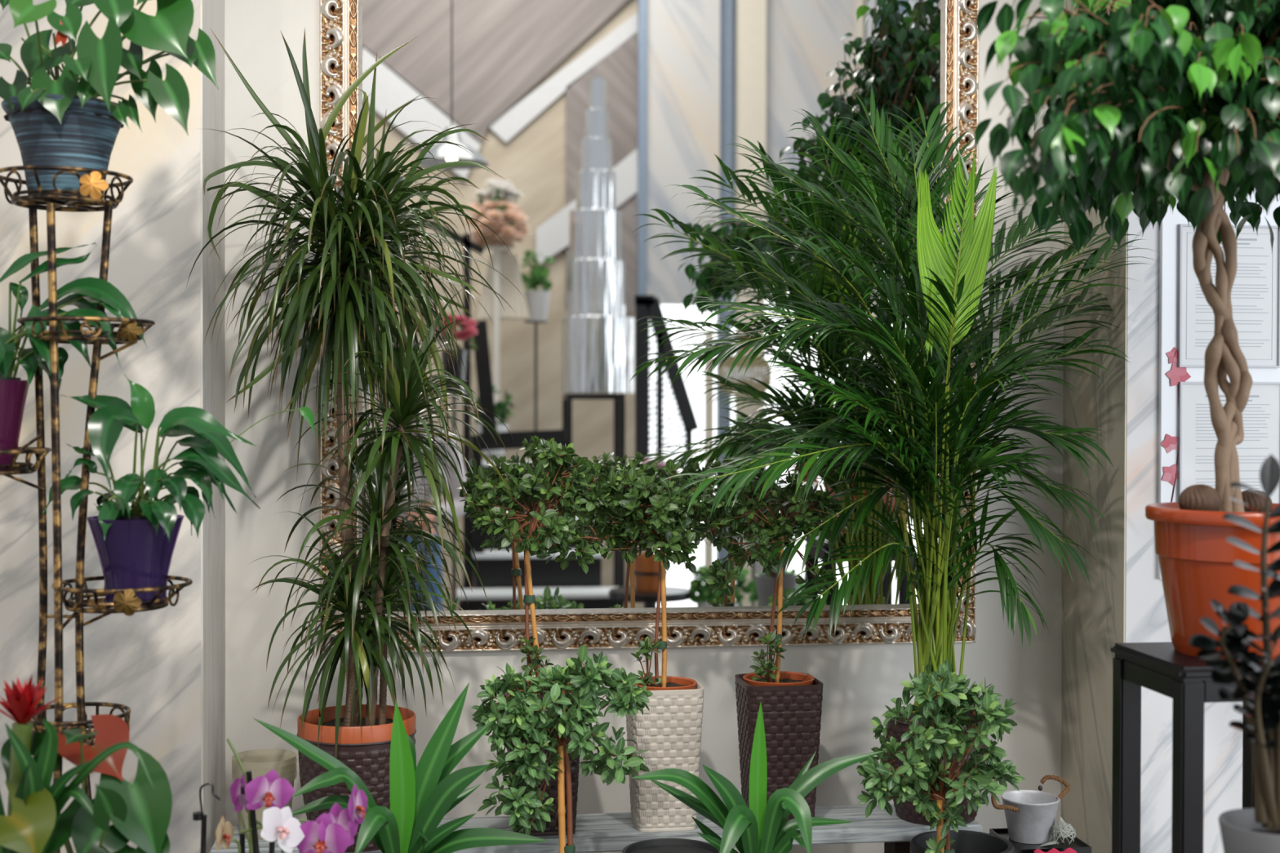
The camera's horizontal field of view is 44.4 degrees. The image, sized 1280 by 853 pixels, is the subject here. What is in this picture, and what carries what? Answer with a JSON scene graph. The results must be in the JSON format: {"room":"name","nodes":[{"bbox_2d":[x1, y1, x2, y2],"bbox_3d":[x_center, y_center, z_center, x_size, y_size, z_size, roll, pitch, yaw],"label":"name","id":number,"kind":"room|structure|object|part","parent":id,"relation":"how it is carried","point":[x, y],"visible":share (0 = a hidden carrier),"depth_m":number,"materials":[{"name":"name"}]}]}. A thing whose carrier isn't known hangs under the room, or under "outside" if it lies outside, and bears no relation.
{"room":"plant shop","nodes":[
{"label":"plant shop","id":0,"kind":"room"},
{"bbox_2d":[0,0,200,852],"bbox_3d":[-2.211,-0.240,2.926,2.772,3.300,0.460,0,1,-7],"label":"wall","id":1,"kind":"structure","parent":0,"point":[148,663],"depth_m":2.86,"materials":[{"name":"beige paint"}]},
{"bbox_2d":[200,0,225,852],"bbox_3d":[-0.826,-0.238,3.031,0.005,3.300,0.309,0,1,-7],"label":"trim","id":2,"kind":"structure","parent":1,"relation":"attached to","point":[212,100],"depth_m":3.01,"materials":[{"name":"paint"}]},
{"bbox_2d":[224,0,1065,852],"bbox_3d":[0.030,-0.240,3.375,1.829,3.300,0.150,0,1,-7],"label":"wall","id":3,"kind":"structure","parent":0,"point":[859,681],"depth_m":3.26,"materials":[{"name":"white paint"}]},
{"bbox_2d":[319,0,978,653],"bbox_3d":[0.038,-0.508,3.282,1.393,1.950,0.029,0,1,-7],"label":"wall mirror","id":4,"kind":"object","parent":3,"relation":"attached to","point":[586,110],"visible":0.52,"depth_m":3.28,"materials":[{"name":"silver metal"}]},
{"bbox_3d":[-0.610,-0.509,3.195,0.088,1.950,0.025,0,1,-2],"label":"frame rail","id":5,"kind":"part","parent":4,"relation":"part of","materials":[{"name":"silver metal"}]},
{"bbox_3d":[0.036,0.423,3.293,1.393,0.088,0.029,0,1,-7],"label":"frame rail","id":6,"kind":"part","parent":4,"relation":"part of","materials":[{"name":"silver metal"}]},
{"bbox_3d":[0.686,-0.508,3.365,0.088,1.950,0.025,0,1,-13],"label":"frame rail","id":7,"kind":"part","parent":4,"relation":"part of","materials":[{"name":"silver metal"}]},
{"bbox_2d":[1125,191,1243,852],"bbox_3d":[1.849,-0.237,3.456,1.839,3.300,0.460,0,1,-7],"label":"wall","id":8,"kind":"structure","parent":0,"point":[1146,615],"depth_m":3.12,"materials":[{"name":"white paint"}]},
{"bbox_2d":[1061,0,1128,852],"bbox_3d":[0.946,-0.236,3.263,0.005,3.300,0.309,0,1,-7],"label":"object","id":9,"kind":"structure","parent":8,"relation":"attached to","point":[1094,612],"depth_m":3.26,"materials":[{"name":"paint"}]},
{"bbox_2d":[1157,188,1279,578],"bbox_3d":[1.232,-0.093,3.134,0.406,0.792,0.020,0,1,-7],"label":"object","id":10,"kind":"object","parent":8,"relation":"attached to","point":[1188,440],"visible":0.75,"depth_m":3.12,"materials":[{"name":"white laminate"}]},
{"bbox_2d":[1160,433,1177,453],"bbox_3d":[1.050,0.034,3.109,0.038,0.039,0.002,0,1,-7],"label":"print","id":11,"kind":"object","parent":10,"relation":"on","point":[1169,442],"depth_m":3.11},
{"bbox_2d":[1162,463,1177,485],"bbox_3d":[1.056,0.096,3.110,0.043,0.043,0.002,0,1,-7],"label":"print","id":12,"kind":"object","parent":10,"relation":"attached to","point":[1170,471],"depth_m":3.11},
{"bbox_2d":[1166,346,1177,364],"bbox_3d":[1.060,-0.141,3.108,0.036,0.034,0.002,0,1,-7],"label":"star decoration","id":13,"kind":"object","parent":10,"relation":"on","point":[1171,352],"depth_m":3.11,"materials":[{"name":"pink paper"}]},
{"bbox_2d":[1171,384,1178,502],"bbox_3d":[1.062,0.039,3.111,0.022,0.260,0.002,0,1,-7],"label":"print","id":14,"kind":"object","parent":10,"relation":"attached to","point":[1175,388],"depth_m":3.11},
{"bbox_2d":[1165,363,1191,386],"bbox_3d":[1.068,-0.102,3.109,0.054,0.049,0.002,0,1,-7],"label":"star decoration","id":15,"kind":"object","parent":10,"relation":"attached to","point":[1176,374],"depth_m":3.11,"materials":[{"name":"pink paper"}]},
{"bbox_3d":[1.177,0.073,3.123,0.218,0.324,0.008,0,1,-7],"label":"document frame","id":16,"kind":"part","parent":10,"relation":"part of","materials":[{"name":"white paper"}]},
{"bbox_3d":[1.174,-0.259,3.119,0.213,0.283,0.008,0,1,-7],"label":"document frame","id":17,"kind":"part","parent":10,"relation":"part of","materials":[{"name":"white paper"}]},
{"bbox_2d":[1186,232,1272,359],"bbox_3d":[1.174,-0.259,3.119,0.181,0.251,0.001,0,1,-7],"label":"print","id":18,"kind":"object","parent":10,"relation":"attached to","point":[1251,293],"depth_m":3.12},
{"bbox_2d":[1145,502,1279,662],"bbox_3d":[0.910,0.231,2.363,0.283,0.219,0.283,0,1,-7],"label":"pot","id":19,"kind":"object","parent":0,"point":[1196,560],"depth_m":2.28,"materials":[{"name":"orange plastic"}]},
{"bbox_3d":[0.215,1.477,-0.110,6.800,0.050,7.150,0,1,-7],"label":"floor","id":20,"kind":"structure","parent":0,"visible":0},
{"bbox_2d":[0,674,154,852],"bbox_3d":[-0.802,0.884,2.202,0.278,1.077,0.119,0,1,0],"label":"bromeliad","id":21,"kind":"object","parent":20,"relation":"on","point":[21,704],"visible":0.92,"depth_m":2.18,"materials":[{"name":"plant"}]},
{"bbox_3d":[-0.874,0.540,2.202,0.040,0.246,0.028,0,1,-7],"label":"stem","id":22,"kind":"part","parent":21,"relation":"part of","materials":[{"name":"green plant"}]},
{"bbox_2d":[0,674,64,724],"bbox_3d":[-0.869,0.383,2.208,0.113,0.076,0.096,0,1,-7],"label":"flower","id":23,"kind":"object","parent":21,"relation":"on","point":[21,704],"depth_m":2.19,"materials":[{"name":"red plant"}]},
{"bbox_2d":[0,714,172,852],"bbox_3d":[-0.806,0.922,2.204,0.205,1.000,0.241,0,1,27],"label":"potted plant","id":24,"kind":"object","parent":20,"relation":"on","point":[140,813],"visible":0.8,"depth_m":2.22,"materials":[{"name":"plant"}]},
{"bbox_2d":[57,714,129,781],"bbox_3d":[-0.789,0.465,2.258,0.105,0.084,0.092,0,1,-7],"label":"flower","id":25,"kind":"object","parent":24,"relation":"on","point":[113,730],"depth_m":2.25,"materials":[{"name":"plant"}]},
{"bbox_2d":[0,164,192,852],"bbox_3d":[-0.908,0.513,2.431,0.414,1.804,0.223,0,1,-3],"label":"plant stand","id":26,"kind":"object","parent":20,"relation":"on","point":[128,334],"visible":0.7,"depth_m":2.40,"materials":[{"name":"brown metal"}]},
{"bbox_2d":[0,242,146,469],"bbox_3d":[-0.925,-0.110,2.411,0.340,0.350,0.186,0,1,-7],"label":"peace lily","id":27,"kind":"object","parent":26,"relation":"on","point":[89,291],"visible":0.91,"depth_m":2.40,"materials":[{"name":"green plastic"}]},
{"bbox_2d":[0,377,21,380],"bbox_3d":[-1.001,-0.023,2.411,0.092,0.106,0.092,0,1,-7],"label":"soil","id":28,"kind":"structure","parent":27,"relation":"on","point":[1,378],"depth_m":2.39,"materials":[{"name":"black soil"}]},
{"bbox_2d":[0,379,28,469],"bbox_3d":[-1.001,-0.003,2.411,0.120,0.136,0.120,0,1,-7],"label":"pot","id":29,"kind":"object","parent":27,"relation":"on","point":[13,393],"depth_m":2.39,"materials":[{"name":"purple plastic"}]},
{"bbox_2d":[0,0,218,202],"bbox_3d":[-0.828,-0.539,2.397,0.352,0.377,0.242,0,1,-7],"label":"potted plant","id":30,"kind":"object","parent":26,"relation":"on","point":[63,121],"visible":0.94,"depth_m":2.36,"materials":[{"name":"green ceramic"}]},
{"bbox_2d":[54,18,67,46],"bbox_3d":[-0.871,-0.593,2.359,0.019,0.042,0.002,0,1,-7],"label":"flower","id":31,"kind":"object","parent":30,"relation":"on","point":[60,24],"depth_m":2.36,"materials":[{"name":"red plant"}]},
{"bbox_2d":[0,93,127,202],"bbox_3d":[-0.887,-0.423,2.421,0.185,0.145,0.185,0,1,-7],"label":"pot","id":32,"kind":"object","parent":30,"relation":"on","point":[53,129],"depth_m":2.36,"materials":[{"name":"blue ceramic"}]},
{"bbox_2d":[41,373,315,605],"bbox_3d":[-0.686,0.096,2.482,0.462,0.355,0.236,0,1,-35],"label":"peace lily","id":33,"kind":"object","parent":26,"relation":"on","point":[135,547],"visible":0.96,"depth_m":2.41,"materials":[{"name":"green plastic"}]},
{"bbox_2d":[115,515,148,519],"bbox_3d":[-0.785,0.185,2.441,0.100,0.098,0.100,0,1,-7],"label":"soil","id":34,"kind":"structure","parent":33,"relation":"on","point":[118,517],"depth_m":2.39,"materials":[{"name":"black soil"}]},
{"bbox_2d":[86,514,184,605],"bbox_3d":[-0.785,0.207,2.442,0.145,0.133,0.145,0,1,-7],"label":"pot","id":35,"kind":"object","parent":33,"relation":"on","point":[135,553],"depth_m":2.39,"materials":[{"name":"purple plastic"}]},
{"bbox_2d":[192,782,220,852],"bbox_3d":[-0.661,0.980,2.376,0.068,0.881,0.068,0,1,21],"label":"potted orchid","id":36,"kind":"object","parent":20,"relation":"on","point":[197,815],"visible":1,"depth_m":2.37,"materials":[{"name":"black paint"}]},
{"bbox_3d":[-0.651,0.565,2.373,0.032,0.050,0.004,0,1,-7],"label":"flower stem","id":37,"kind":"part","parent":36,"relation":"part of","materials":[{"name":"black paint"}]},
{"bbox_2d":[215,816,240,852],"bbox_3d":[-0.628,1.004,2.379,0.068,0.834,0.072,0,1,-36],"label":"potted orchid","id":38,"kind":"object","parent":20,"relation":"on","point":[225,839],"visible":1,"depth_m":2.36,"materials":[{"name":"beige plant"}]},
{"bbox_3d":[-0.626,0.613,2.357,0.007,0.052,0.059,0,1,12],"label":"flower","id":39,"kind":"part","parent":38,"relation":"part of","materials":[{"name":"beige plant"}]},
{"bbox_3d":[-0.620,0.681,2.378,0.027,0.118,0.004,0,1,-7],"label":"flower stem","id":40,"kind":"part","parent":38,"relation":"part of","materials":[{"name":"green plant"}]},
{"bbox_2d":[226,738,294,852],"bbox_3d":[-0.585,0.947,2.384,0.098,0.948,0.070,1,1,38],"label":"potted orchid","id":41,"kind":"object","parent":20,"relation":"on","point":[277,792],"visible":0.99,"depth_m":2.37,"materials":[{"name":"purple plant"}]},
{"bbox_3d":[-0.607,0.563,2.401,0.009,0.066,0.072,0,1,15],"label":"flower","id":42,"kind":"part","parent":41,"relation":"part of","materials":[{"name":"purple plant"}]},
{"bbox_3d":[-0.607,0.607,2.379,0.041,0.269,0.004,0,1,-7],"label":"flower stem","id":43,"kind":"part","parent":41,"relation":"part of","materials":[{"name":"green plant"}]},
{"bbox_3d":[-0.599,0.617,2.380,0.020,0.068,0.003,0,1,-7],"label":"flower stem","id":44,"kind":"part","parent":41,"relation":"part of","materials":[{"name":"green plant"}]},
{"bbox_3d":[-0.559,0.550,2.362,0.075,0.067,0.009,0,1,-28],"label":"flower","id":45,"kind":"part","parent":41,"relation":"part of","materials":[{"name":"purple plant"}]},
{"bbox_2d":[255,806,304,852],"bbox_3d":[-0.543,0.994,2.372,0.071,0.853,0.107,0,1,-19],"label":"potted orchid","id":46,"kind":"object","parent":20,"relation":"on","point":[279,824],"visible":1,"depth_m":2.33,"materials":[{"name":"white plant"}]},
{"bbox_3d":[-0.563,0.671,2.385,0.044,0.144,0.004,0,1,-7],"label":"flower stem","id":47,"kind":"part","parent":46,"relation":"part of","materials":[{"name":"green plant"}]},
{"bbox_2d":[239,783,367,852],"bbox_3d":[-0.514,0.984,2.389,0.191,0.873,0.081,0,1,-7],"label":"potted orchid","id":48,"kind":"object","parent":20,"relation":"on","point":[333,832],"visible":0.95,"depth_m":2.36,"materials":[{"name":"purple plant"}]},
{"bbox_3d":[-0.542,0.672,2.388,0.133,0.147,0.004,0,1,-7],"label":"flower stem","id":49,"kind":"part","parent":48,"relation":"part of","materials":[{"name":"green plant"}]},
{"bbox_3d":[-0.479,0.620,2.362,0.087,0.074,0.009,0,1,-2],"label":"flower","id":50,"kind":"part","parent":48,"relation":"part of","materials":[{"name":"purple plant"}]},
{"bbox_3d":[-0.461,0.608,2.386,0.008,0.070,0.085,1,1,38],"label":"flower","id":51,"kind":"part","parent":48,"relation":"part of","materials":[{"name":"purple plant"}]},
{"bbox_3d":[-0.434,0.580,2.401,0.008,0.064,0.075,0,1,13],"label":"flower","id":52,"kind":"part","parent":48,"relation":"part of","materials":[{"name":"purple plant"}]},
{"bbox_2d":[253,682,549,852],"bbox_3d":[-0.393,0.925,2.597,0.477,0.987,0.210,0,1,-7],"label":"plant","id":53,"kind":"object","parent":20,"relation":"on","point":[421,795],"visible":0.96,"depth_m":2.59,"materials":[{"name":"green plant"}]},
{"bbox_2d":[471,644,653,852],"bbox_3d":[-0.138,0.904,2.797,0.322,1.026,0.200,0,1,-7],"label":"topiary tree","id":54,"kind":"object","parent":20,"relation":"on","point":[519,718],"visible":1,"depth_m":2.77,"materials":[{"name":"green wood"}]},
{"bbox_3d":[-0.129,0.822,2.799,0.032,0.549,0.012,0,1,-24],"label":"stem","id":55,"kind":"part","parent":54,"relation":"part of","materials":[{"name":"brown wood"}]},
{"bbox_2d":[209,804,982,852],"bbox_3d":[-0.072,1.094,3.045,1.464,0.641,0.180,0,1,-7],"label":"bench","id":56,"kind":"object","parent":20,"relation":"on","point":[603,832],"visible":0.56,"depth_m":3.02,"materials":[{"name":"grey paint"}]},
{"bbox_2d":[186,27,526,852],"bbox_3d":[-0.539,0.019,2.950,0.615,1.507,0.537,1,1,34],"label":"dracaena","id":57,"kind":"object","parent":56,"relation":"on","point":[357,735],"visible":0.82,"depth_m":2.88,"materials":[{"name":"green plant"}]},
{"bbox_2d":[296,728,416,852],"bbox_3d":[-0.528,0.671,2.925,0.220,0.204,0.220,0,1,-7],"label":"planter","id":58,"kind":"object","parent":57,"relation":"on","point":[367,755],"depth_m":2.83,"materials":[{"name":"brown wicker"}]},
{"bbox_3d":[-0.539,-0.295,2.947,0.615,0.811,0.537,1,1,34],"label":"crown","id":59,"kind":"part","parent":57,"relation":"part of","materials":[{"name":"green plant"}]},
{"bbox_2d":[297,704,415,743],"bbox_3d":[-0.528,0.575,2.923,0.217,0.073,0.217,0,1,-7],"label":"pot","id":60,"kind":"object","parent":57,"relation":"on","point":[351,731],"depth_m":2.88,"materials":[{"name":"ceramic"}]},
{"bbox_3d":[-0.521,0.364,2.906,0.399,0.522,0.381,0,1,-7],"label":"crown","id":61,"kind":"part","parent":57,"relation":"part of","materials":[{"name":"green plant"}]},
{"bbox_3d":[-0.462,0.369,2.928,0.309,0.417,0.330,-1,1,-45],"label":"crown","id":62,"kind":"part","parent":57,"relation":"part of","materials":[{"name":"green plant"}]},
{"bbox_3d":[-0.490,0.205,2.915,0.377,0.447,0.415,0,1,-31],"label":"crown","id":63,"kind":"part","parent":57,"relation":"part of","materials":[{"name":"green plant"}]},
{"bbox_3d":[-0.446,-0.001,2.915,0.406,0.536,0.405,1,1,33],"label":"crown","id":64,"kind":"part","parent":57,"relation":"part of","materials":[{"name":"green plant"}]},
{"bbox_2d":[458,440,630,835],"bbox_3d":[-0.177,0.400,3.011,0.340,0.746,0.197,0,1,-7],"label":"azalea","id":65,"kind":"object","parent":56,"relation":"on","point":[524,487],"visible":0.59,"depth_m":2.99,"materials":[{"name":"green plant"}]},
{"bbox_3d":[-0.212,0.370,3.013,0.023,0.328,0.008,0,1,-7],"label":"stem","id":66,"kind":"part","parent":65,"relation":"part of","materials":[{"name":"brown wood"}]},
{"bbox_2d":[503,690,581,835],"bbox_3d":[-0.187,0.638,3.019,0.147,0.270,0.147,0,1,-7],"label":"planter","id":67,"kind":"object","parent":65,"relation":"on","point":[552,828],"depth_m":2.96,"materials":[{"name":"brown plastic"}]},
{"bbox_2d":[593,458,730,831],"bbox_3d":[0.040,0.418,3.047,0.247,0.710,0.191,0,1,-41],"label":"potted topiary","id":68,"kind":"object","parent":56,"relation":"on","point":[671,731],"visible":0.88,"depth_m":3.00,"materials":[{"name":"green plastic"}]},
{"bbox_3d":[0.039,0.367,3.045,0.021,0.328,0.008,0,1,-7],"label":"stem","id":69,"kind":"part","parent":68,"relation":"part of","materials":[{"name":"brown wood"}]},
{"bbox_2d":[625,677,703,831],"bbox_3d":[0.046,0.637,3.049,0.144,0.272,0.144,0,1,-7],"label":"planter","id":70,"kind":"object","parent":68,"relation":"on","point":[671,731],"depth_m":2.99,"materials":[{"name":"beige wicker"}]},
{"bbox_2d":[633,675,697,690],"bbox_3d":[0.046,0.521,3.048,0.130,0.050,0.130,0,1,-7],"label":"pot","id":71,"kind":"object","parent":68,"relation":"on","point":[655,682],"depth_m":3.04,"materials":[{"name":"ceramic"}]},
{"bbox_2d":[704,467,852,822],"bbox_3d":[0.272,0.423,3.081,0.301,0.699,0.174,0,1,-7],"label":"potted topiary","id":72,"kind":"object","parent":56,"relation":"on","point":[791,702],"visible":0.84,"depth_m":3.04,"materials":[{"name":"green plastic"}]},
{"bbox_3d":[0.268,0.356,3.075,0.030,0.343,0.008,0,1,-7],"label":"stem","id":73,"kind":"part","parent":72,"relation":"part of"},
{"bbox_2d":[742,671,814,686],"bbox_3d":[0.272,0.517,3.078,0.140,0.050,0.140,0,1,-7],"label":"pot","id":74,"kind":"object","parent":72,"relation":"on","point":[757,678],"depth_m":3.07,"materials":[{"name":"ceramic"}]},
{"bbox_2d":[734,672,823,822],"bbox_3d":[0.272,0.635,3.079,0.154,0.277,0.154,0,1,-7],"label":"planter","id":75,"kind":"object","parent":72,"relation":"on","point":[791,703],"depth_m":3.01,"materials":[{"name":"brown wicker"}]},
{"bbox_3d":[0.510,1.108,3.116,0.032,0.613,0.080,0,1,-7],"label":"leg","id":76,"kind":"part","parent":56,"relation":"part of","materials":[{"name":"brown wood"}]},
{"bbox_2d":[653,84,1160,826],"bbox_3d":[0.511,0.038,3.021,0.999,1.473,0.572,0,1,-3],"label":"areca palm","id":77,"kind":"object","parent":56,"relation":"on","point":[930,437],"visible":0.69,"depth_m":3.02,"materials":[{"name":"green plant"}]},
{"bbox_2d":[884,706,987,826],"bbox_3d":[0.588,0.673,3.111,0.204,0.200,0.204,0,1,-7],"label":"planter","id":78,"kind":"object","parent":77,"relation":"on","point":[906,811],"depth_m":3.06,"materials":[{"name":"brown plastic"}]},
{"bbox_2d":[622,838,719,852],"bbox_3d":[0.058,1.097,2.865,0.182,0.640,0.182,0,1,-7],"label":"round planter","id":79,"kind":"object","parent":20,"relation":"on","point":[661,845],"visible":0.91,"depth_m":2.93,"materials":[{"name":"black plastic"}]},
{"bbox_2d":[632,702,883,852],"bbox_3d":[0.207,0.945,2.696,0.457,0.947,0.210,0,1,-7],"label":"plant","id":80,"kind":"object","parent":20,"relation":"on","point":[762,828],"visible":1,"depth_m":2.69,"materials":[{"name":"green plant"}]},
{"bbox_2d":[856,657,1025,852],"bbox_3d":[0.528,0.916,2.773,0.300,1.004,0.202,0,1,-7],"label":"azalea","id":81,"kind":"object","parent":20,"relation":"on","point":[930,772],"visible":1,"depth_m":2.75,"materials":[{"name":"green plant"}]},
{"bbox_3d":[0.543,0.869,2.776,0.033,0.459,0.012,0,1,-24],"label":"stem","id":82,"kind":"part","parent":81,"relation":"part of","materials":[{"name":"plant"}]},
{"bbox_2d":[911,830,1014,852],"bbox_3d":[0.605,1.100,2.952,0.191,0.633,0.191,0,1,-7],"label":"round planter","id":83,"kind":"object","parent":20,"relation":"on","point":[966,842],"visible":0.84,"depth_m":3.01,"materials":[{"name":"black plastic"}]},
{"bbox_2d":[1110,642,1277,852],"bbox_3d":[0.880,0.883,2.367,0.259,1.083,0.243,0,1,-7],"label":"table","id":84,"kind":"object","parent":20,"relation":"on","point":[1157,667],"visible":0.64,"depth_m":2.34,"materials":[{"name":"black wood"}]},
{"bbox_3d":[0.759,0.891,2.453,0.034,1.063,0.034,0,1,-7],"label":"leg","id":85,"kind":"part","parent":84,"relation":"part of","materials":[{"name":"black wood"}]},
{"bbox_2d":[974,0,1279,662],"bbox_3d":[0.910,-0.443,2.280,0.722,1.568,0.922,0,1,23],"label":"fig","id":86,"kind":"object","parent":84,"relation":"on","point":[1162,102],"visible":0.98,"depth_m":2.16,"materials":[{"name":"green plant"}]},
{"bbox_2d":[1177,484,1222,511],"bbox_3d":[0.829,0.111,2.320,0.062,0.051,0.055,0,1,-7],"label":"nut","id":87,"kind":"object","parent":86,"relation":"on","point":[1202,497],"visible":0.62,"depth_m":2.30,"materials":[{"name":"brown food"}]},
{"bbox_2d":[1241,489,1272,512],"bbox_3d":[0.936,0.120,2.395,0.058,0.048,0.051,0,1,-7],"label":"nut","id":88,"kind":"object","parent":86,"relation":"on","point":[1255,500],"visible":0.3,"depth_m":2.38,"materials":[{"name":"brown food"}]},
{"bbox_3d":[0.785,0.894,2.253,0.034,1.063,0.034,0,1,-7],"label":"leg","id":89,"kind":"part","parent":84,"relation":"part of","materials":[{"name":"black wood"}]},
{"bbox_3d":[0.974,0.891,2.481,0.034,1.063,0.034,0,1,-7],"label":"leg","id":90,"kind":"part","parent":84,"relation":"part of","materials":[{"name":"black wood"}]},
{"bbox_2d":[1188,454,1279,852],"bbox_3d":[0.793,0.731,1.946,0.221,1.396,0.141,-1,1,-45],"label":"plant","id":91,"kind":"object","parent":20,"relation":"on","point":[1256,829],"visible":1,"depth_m":1.91,"materials":[{"name":"black plant"}]},
{"bbox_3d":[0.788,0.960,1.950,0.135,0.938,0.135,0,1,-7],"label":"pot","id":92,"kind":"part","parent":91,"relation":"part of","materials":[{"name":"grey ceramic"}]},
{"bbox_3d":[0.782,1.120,3.058,0.158,0.592,0.174,0,1,-7],"label":"crate","id":93,"kind":"object","parent":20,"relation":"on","visible":0},
{"bbox_2d":[989,828,1091,852],"bbox_3d":[0.780,0.814,3.062,0.148,0.020,0.150,0,1,-7],"label":"plastic tray","id":94,"kind":"object","parent":93,"relation":"on","point":[1080,846],"visible":0.46,"depth_m":3.03,"materials":[{"name":"black plastic"}]},
{"bbox_2d":[991,774,1070,844],"bbox_3d":[0.756,0.751,3.061,0.112,0.115,0.189,1,1,35],"label":"bucket","id":95,"kind":"object","parent":94,"relation":"on","point":[1030,815],"visible":0.98,"depth_m":3.04,"materials":[{"name":"metal"}]},
{"bbox_3d":[0.702,0.722,3.010,0.057,0.043,0.022,0,1,-7],"label":"rope handle","id":96,"kind":"part","parent":95,"relation":"part of","materials":[{"name":"fabric"}]},
{"bbox_3d":[0.827,0.715,3.107,0.045,0.043,0.054,0,1,-28],"label":"rope handle","id":97,"kind":"part","parent":95,"relation":"part of","materials":[{"name":"fabric"}]},
{"bbox_2d":[1040,817,1075,846],"bbox_3d":[0.807,0.783,3.034,0.074,0.053,0.049,0,1,-7],"label":"ornament","id":98,"kind":"object","parent":94,"relation":"on","point":[1061,827],"visible":1,"depth_m":3.02,"materials":[{"name":"grey paint"}]},
{"bbox_2d":[1033,847,1076,852],"bbox_3d":[0.784,0.854,2.959,0.084,0.116,0.025,0,1,-7],"label":"tissue paper","id":99,"kind":"object","parent":93,"relation":"hanging from","point":[1069,850],"visible":1,"depth_m":2.96,"materials":[{"name":"pink paper"}]}
]}

